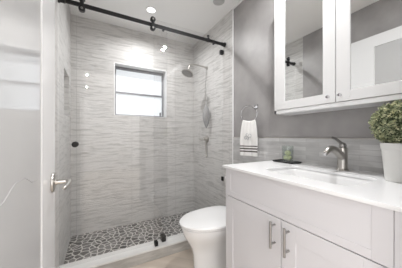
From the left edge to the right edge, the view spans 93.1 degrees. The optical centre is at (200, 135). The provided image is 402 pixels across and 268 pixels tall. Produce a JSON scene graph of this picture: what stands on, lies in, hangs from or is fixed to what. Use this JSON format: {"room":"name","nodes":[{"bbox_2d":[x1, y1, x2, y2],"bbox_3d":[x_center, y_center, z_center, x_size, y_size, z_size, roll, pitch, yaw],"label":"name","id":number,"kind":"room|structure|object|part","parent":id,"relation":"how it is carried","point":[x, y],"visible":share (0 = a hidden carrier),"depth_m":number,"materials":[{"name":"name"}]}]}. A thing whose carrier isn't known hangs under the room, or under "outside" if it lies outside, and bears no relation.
{"room":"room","nodes":[
{"label":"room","id":0,"kind":"room"},
{"bbox_2d":[55,0,70,267],"bbox_3d":[-0.916,-0.063,0.980,0.150,2.606,2.577,0,0,-29],"label":"wall","id":1,"kind":"structure","parent":0,"point":[62,11],"depth_m":1.63,"materials":[{"name":"grey paint"}]},
{"bbox_2d":[0,0,70,267],"bbox_3d":[-0.457,0.065,0.518,0.116,2.110,0.770,0,0,-29],"label":"door","id":2,"kind":"structure","parent":1,"relation":"in","point":[28,179],"depth_m":0.53,"materials":[{"name":"white paint"}]},
{"bbox_3d":[-0.447,-0.018,0.468,0.004,1.595,0.300,0,0,-29],"label":"raised panel","id":3,"kind":"part","parent":2,"relation":"part of","materials":[{"name":"grey"}]},
{"bbox_3d":[-0.461,-0.014,0.463,0.028,1.730,0.427,0,0,-29],"label":"panel","id":4,"kind":"part","parent":2,"relation":"part of","materials":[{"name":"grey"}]},
{"bbox_3d":[-0.448,-0.014,0.470,0.007,1.724,0.426,0,0,-29],"label":"panel moulding","id":5,"kind":"part","parent":2,"relation":"part of","materials":[{"name":"white paint"}]},
{"bbox_3d":[-0.563,0.197,0.769,0.062,0.028,0.129,0,0,-29],"label":"lever","id":6,"kind":"part","parent":2,"relation":"part of","materials":[{"name":"silver metal"}]},
{"bbox_2d":[58,0,225,46],"bbox_3d":[-0.404,-1.043,1.809,1.542,0.074,0.055,0,0,-29],"label":"shower rail","id":7,"kind":"object","parent":1,"relation":"attached to","point":[71,2],"visible":1,"depth_m":1.72,"materials":[{"name":"black metal"}]},
{"bbox_2d":[71,0,155,146],"bbox_3d":[-0.691,-0.045,1.625,0.838,2.098,0.064,0,0,-29],"label":"door","id":8,"kind":"structure","parent":7,"relation":"hanging from","point":[81,7],"depth_m":1.49,"materials":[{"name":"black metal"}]},
{"bbox_3d":[-0.972,0.070,1.473,0.044,0.044,0.064,0,0,-29],"label":"door knob","id":9,"kind":"part","parent":8,"relation":"part of","materials":[{"name":"black metal"}]},
{"bbox_2d":[64,211,191,263],"bbox_3d":[-0.655,1.190,2.278,1.850,0.100,0.947,0,0,-29],"label":"floor","id":10,"kind":"structure","parent":0,"point":[87,245],"depth_m":2.12,"materials":[{"name":"stone"}]},
{"bbox_2d":[59,233,190,267],"bbox_3d":[-0.404,1.087,1.808,1.542,0.126,0.138,0,0,-29],"label":"shower curb","id":11,"kind":"object","parent":10,"relation":"on","point":[139,254],"visible":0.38,"depth_m":1.68,"materials":[{"name":"stone"}]},
{"bbox_2d":[160,233,165,241],"bbox_3d":[-0.368,0.996,1.855,0.040,0.056,0.055,0,0,-29],"label":"glass clamp","id":12,"kind":"object","parent":11,"relation":"on","point":[162,236],"visible":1,"depth_m":1.84,"materials":[{"name":"black metal"}]},
{"bbox_2d":[71,14,193,235],"bbox_3d":[-0.834,-0.063,2.606,1.850,2.606,0.200,0,0,-29],"label":"wall","id":13,"kind":"structure","parent":0,"point":[125,170],"depth_m":2.41,"materials":[{"name":"tile"}]},
{"bbox_2d":[114,62,166,117],"bbox_3d":[-0.829,-0.575,2.606,0.680,0.690,0.204,0,0,-29],"label":"window","id":14,"kind":"structure","parent":13,"relation":"in","point":[139,91],"depth_m":2.62,"materials":[{"name":"grey metal"}]},
{"bbox_3d":[-0.846,-0.716,2.638,0.608,0.292,0.008,0,0,-29],"label":"pane","id":15,"kind":"part","parent":14,"relation":"part of","materials":[{"name":"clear glass"}]},
{"bbox_3d":[-0.841,-0.411,2.629,0.608,0.270,0.008,0,0,-29],"label":"pane","id":16,"kind":"part","parent":14,"relation":"part of","materials":[{"name":"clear glass"}]},
{"bbox_3d":[-0.840,-0.558,2.627,0.608,0.024,0.046,0,0,-29],"label":"meeting rail","id":17,"kind":"part","parent":14,"relation":"part of","materials":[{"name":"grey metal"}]},
{"bbox_3d":[-0.806,-0.250,2.565,0.660,0.008,0.109,0,0,-29],"label":"sill","id":18,"kind":"part","parent":14,"relation":"part of","materials":[{"name":"white paint"}]},
{"bbox_2d":[69,0,240,44],"bbox_3d":[-0.217,-1.416,1.474,1.850,0.100,2.777,0,0,-29],"label":"ceiling","id":19,"kind":"structure","parent":0,"point":[196,17],"depth_m":2.15,"materials":[{"name":"white paint"}]},
{"bbox_2d":[146,6,156,12],"bbox_3d":[-0.543,-1.363,2.073,0.120,0.009,0.120,0,0,-29],"label":"recessed light","id":20,"kind":"object","parent":19,"relation":"in","point":[149,9],"visible":1,"depth_m":2.06,"materials":[{"name":"white paint"}]},
{"bbox_2d":[213,0,224,5],"bbox_3d":[0.181,-1.363,1.944,0.120,0.009,0.120,0,0,-29],"label":"recessed light","id":21,"kind":"object","parent":19,"relation":"in","point":[216,2],"visible":1,"depth_m":1.95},
{"bbox_2d":[130,248,193,267],"bbox_3d":[0.038,1.185,1.006,1.850,0.110,1.710,0,0,-29],"label":"floor","id":22,"kind":"structure","parent":0,"point":[183,259],"depth_m":1.69,"materials":[{"name":"beige tile"}]},
{"bbox_2d":[179,177,225,267],"bbox_3d":[0.166,0.762,1.605,0.731,0.736,0.378,0,0,-29],"label":"toilet","id":23,"kind":"object","parent":22,"relation":"on","point":[204,229],"visible":0.43,"depth_m":1.46,"materials":[{"name":"white ceramic"}]},
{"bbox_3d":[0.079,0.671,1.558,0.531,0.028,0.378,0,0,-29],"label":"lid","id":24,"kind":"part","parent":23,"relation":"part of","materials":[{"name":"white ceramic"}]},
{"bbox_3d":[0.080,0.694,1.559,0.511,0.016,0.362,0,0,-29],"label":"seat","id":25,"kind":"part","parent":23,"relation":"part of","materials":[{"name":"white ceramic"}]},
{"bbox_3d":[0.108,0.916,1.574,0.564,0.428,0.352,0,0,-29],"label":"bowl","id":26,"kind":"part","parent":23,"relation":"part of","materials":[{"name":"white ceramic"}]},
{"bbox_2d":[226,168,401,267],"bbox_3d":[0.588,0.669,0.988,0.582,0.921,0.852,0,0,-29],"label":"vanity cabinet","id":27,"kind":"object","parent":22,"relation":"on","point":[270,223],"visible":0.88,"depth_m":0.78,"materials":[{"name":"white paint"}]},
{"bbox_3d":[0.271,0.688,1.059,0.020,0.605,0.421,0,0,-29],"label":"door","id":28,"kind":"part","parent":27,"relation":"part of","materials":[{"name":"white paint"}]},
{"bbox_3d":[0.332,0.462,0.888,0.038,0.124,0.012,0,0,-29],"label":"handle","id":29,"kind":"part","parent":27,"relation":"part of","materials":[{"name":"silver metal"}]},
{"bbox_3d":[0.368,0.462,0.823,0.038,0.124,0.012,0,0,-29],"label":"handle","id":30,"kind":"part","parent":27,"relation":"part of","materials":[{"name":"silver metal"}]},
{"bbox_2d":[222,160,401,211],"bbox_3d":[0.596,0.202,0.997,0.560,0.013,0.883,0,0,-29],"label":"countertop","id":31,"kind":"structure","parent":27,"relation":"on","point":[380,192],"depth_m":0.79,"materials":[{"name":"white stone"}]},
{"bbox_2d":[273,159,300,163],"bbox_3d":[0.620,0.190,1.380,0.112,0.010,0.172,0,0,-29],"label":"tray","id":32,"kind":"object","parent":31,"relation":"on","point":[277,160],"visible":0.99,"depth_m":1.36,"materials":[{"name":"black metal"}]},
{"bbox_2d":[269,168,371,185],"bbox_3d":[0.578,0.259,0.976,0.292,0.100,0.452,0,0,-29],"label":"sink basin","id":33,"kind":"object","parent":31,"relation":"in","point":[315,175],"visible":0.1,"depth_m":1.06,"materials":[{"name":"white ceramic"}]},
{"bbox_2d":[323,137,349,170],"bbox_3d":[0.739,0.101,1.037,0.181,0.188,0.062,0,0,-29],"label":"sink faucet","id":34,"kind":"object","parent":31,"relation":"on","point":[341,152],"visible":1,"depth_m":1.04,"materials":[{"name":"silver metal"}]},
{"bbox_3d":[0.728,0.098,1.036,0.155,0.082,0.042,0,0,-24],"label":"spout","id":35,"kind":"part","parent":34,"relation":"part of","materials":[{"name":"silver metal"}]},
{"bbox_3d":[0.763,0.037,1.054,0.100,0.059,0.038,0,0,-21],"label":"lever","id":36,"kind":"part","parent":34,"relation":"part of","materials":[{"name":"silver metal"}]},
{"bbox_2d":[368,100,401,182],"bbox_3d":[0.844,0.022,0.804,0.208,0.345,0.204,0,0,-29],"label":"potted plant","id":37,"kind":"object","parent":31,"relation":"on","point":[386,125],"visible":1,"depth_m":0.79,"materials":[{"name":"green plant"}]},
{"bbox_3d":[0.842,0.113,0.806,0.125,0.163,0.125,0,0,-29],"label":"pot","id":38,"kind":"part","parent":37,"relation":"part of","materials":[{"name":"white ceramic"}]},
{"bbox_3d":[0.463,0.688,0.707,0.020,0.605,0.373,0,0,-29],"label":"door","id":39,"kind":"part","parent":27,"relation":"part of","materials":[{"name":"white paint"}]},
{"bbox_2d":[240,120,257,156],"bbox_3d":[0.444,0.024,1.752,0.164,0.334,0.064,0,0,33],"label":"hand towel","id":40,"kind":"object","parent":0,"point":[248,135],"visible":1,"depth_m":1.73,"materials":[{"name":"fabric"}]},
{"bbox_2d":[194,0,383,209],"bbox_3d":[0.572,-0.063,1.791,0.161,2.606,2.577,0,0,-29],"label":"wall","id":41,"kind":"structure","parent":0,"point":[234,80],"depth_m":1.85,"materials":[{"name":"grey paint"}]},
{"bbox_2d":[181,64,207,77],"bbox_3d":[-0.074,-0.831,2.436,0.363,0.184,0.153,0,0,-29],"label":"shower","id":42,"kind":"object","parent":41,"relation":"attached to","point":[186,72],"visible":1,"depth_m":2.39,"materials":[{"name":"silver metal"}]},
{"bbox_3d":[-0.041,-0.867,2.461,0.274,0.095,0.019,0,0,-29],"label":"arm","id":43,"kind":"part","parent":42,"relation":"part of","materials":[{"name":"silver metal"}]},
{"bbox_2d":[198,135,208,156],"bbox_3d":[0.027,0.141,2.496,0.128,0.288,0.099,0,0,-29],"label":"shower valve","id":44,"kind":"object","parent":41,"relation":"attached to","point":[206,138],"visible":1,"depth_m":2.49,"materials":[{"name":"silver metal"}]},
{"bbox_2d":[203,66,209,127],"bbox_3d":[0.074,-0.502,2.455,0.083,0.824,0.135,0,0,15],"label":"back scrubber","id":45,"kind":"object","parent":41,"relation":"attached to","point":[206,114],"visible":1,"depth_m":2.41,"materials":[{"name":"grey"}]},
{"bbox_2d":[219,50,223,180],"bbox_3d":[-0.097,-0.044,2.011,0.806,2.132,0.032,0,0,-29],"label":"fixed glass panel","id":46,"kind":"object","parent":41,"relation":"attached to","point":[221,52],"visible":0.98,"depth_m":2.19,"materials":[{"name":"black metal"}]},
{"bbox_2d":[241,104,257,119],"bbox_3d":[0.454,-0.200,1.775,0.160,0.168,0.055,0,0,34],"label":"towel ring","id":47,"kind":"object","parent":41,"relation":"attached to","point":[255,107],"visible":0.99,"depth_m":1.74,"materials":[{"name":"silver metal"}]},
{"bbox_2d":[274,0,401,114],"bbox_3d":[0.784,-0.630,1.054,0.194,0.959,0.800,0,0,-29],"label":"upper cabinet","id":48,"kind":"object","parent":41,"relation":"attached to","point":[330,55],"visible":1,"depth_m":1.02,"materials":[{"name":"white paint"}]},
{"bbox_2d":[285,0,322,100],"bbox_3d":[0.633,-0.642,1.189,0.004,0.828,0.258,0,0,-29],"label":"mirror glass","id":49,"kind":"object","parent":48,"relation":"attached to","point":[303,18],"depth_m":1.18,"materials":[{"name":"silver mirror"}]},
{"bbox_3d":[0.634,-0.642,1.190,0.018,0.930,0.380,0,0,-29],"label":"door","id":50,"kind":"part","parent":48,"relation":"part of","materials":[{"name":"white paint"}]},
{"bbox_3d":[0.818,-0.642,0.852,0.018,0.930,0.381,0,0,-29],"label":"door","id":51,"kind":"part","parent":48,"relation":"part of","materials":[{"name":"white paint"}]},
{"bbox_2d":[351,0,401,88],"bbox_3d":[0.817,-0.642,0.852,0.004,0.828,0.259,0,0,-29],"label":"mirror glass","id":52,"kind":"object","parent":48,"relation":"attached to","point":[376,25],"depth_m":0.87,"materials":[{"name":"silver mirror"}]}
]}

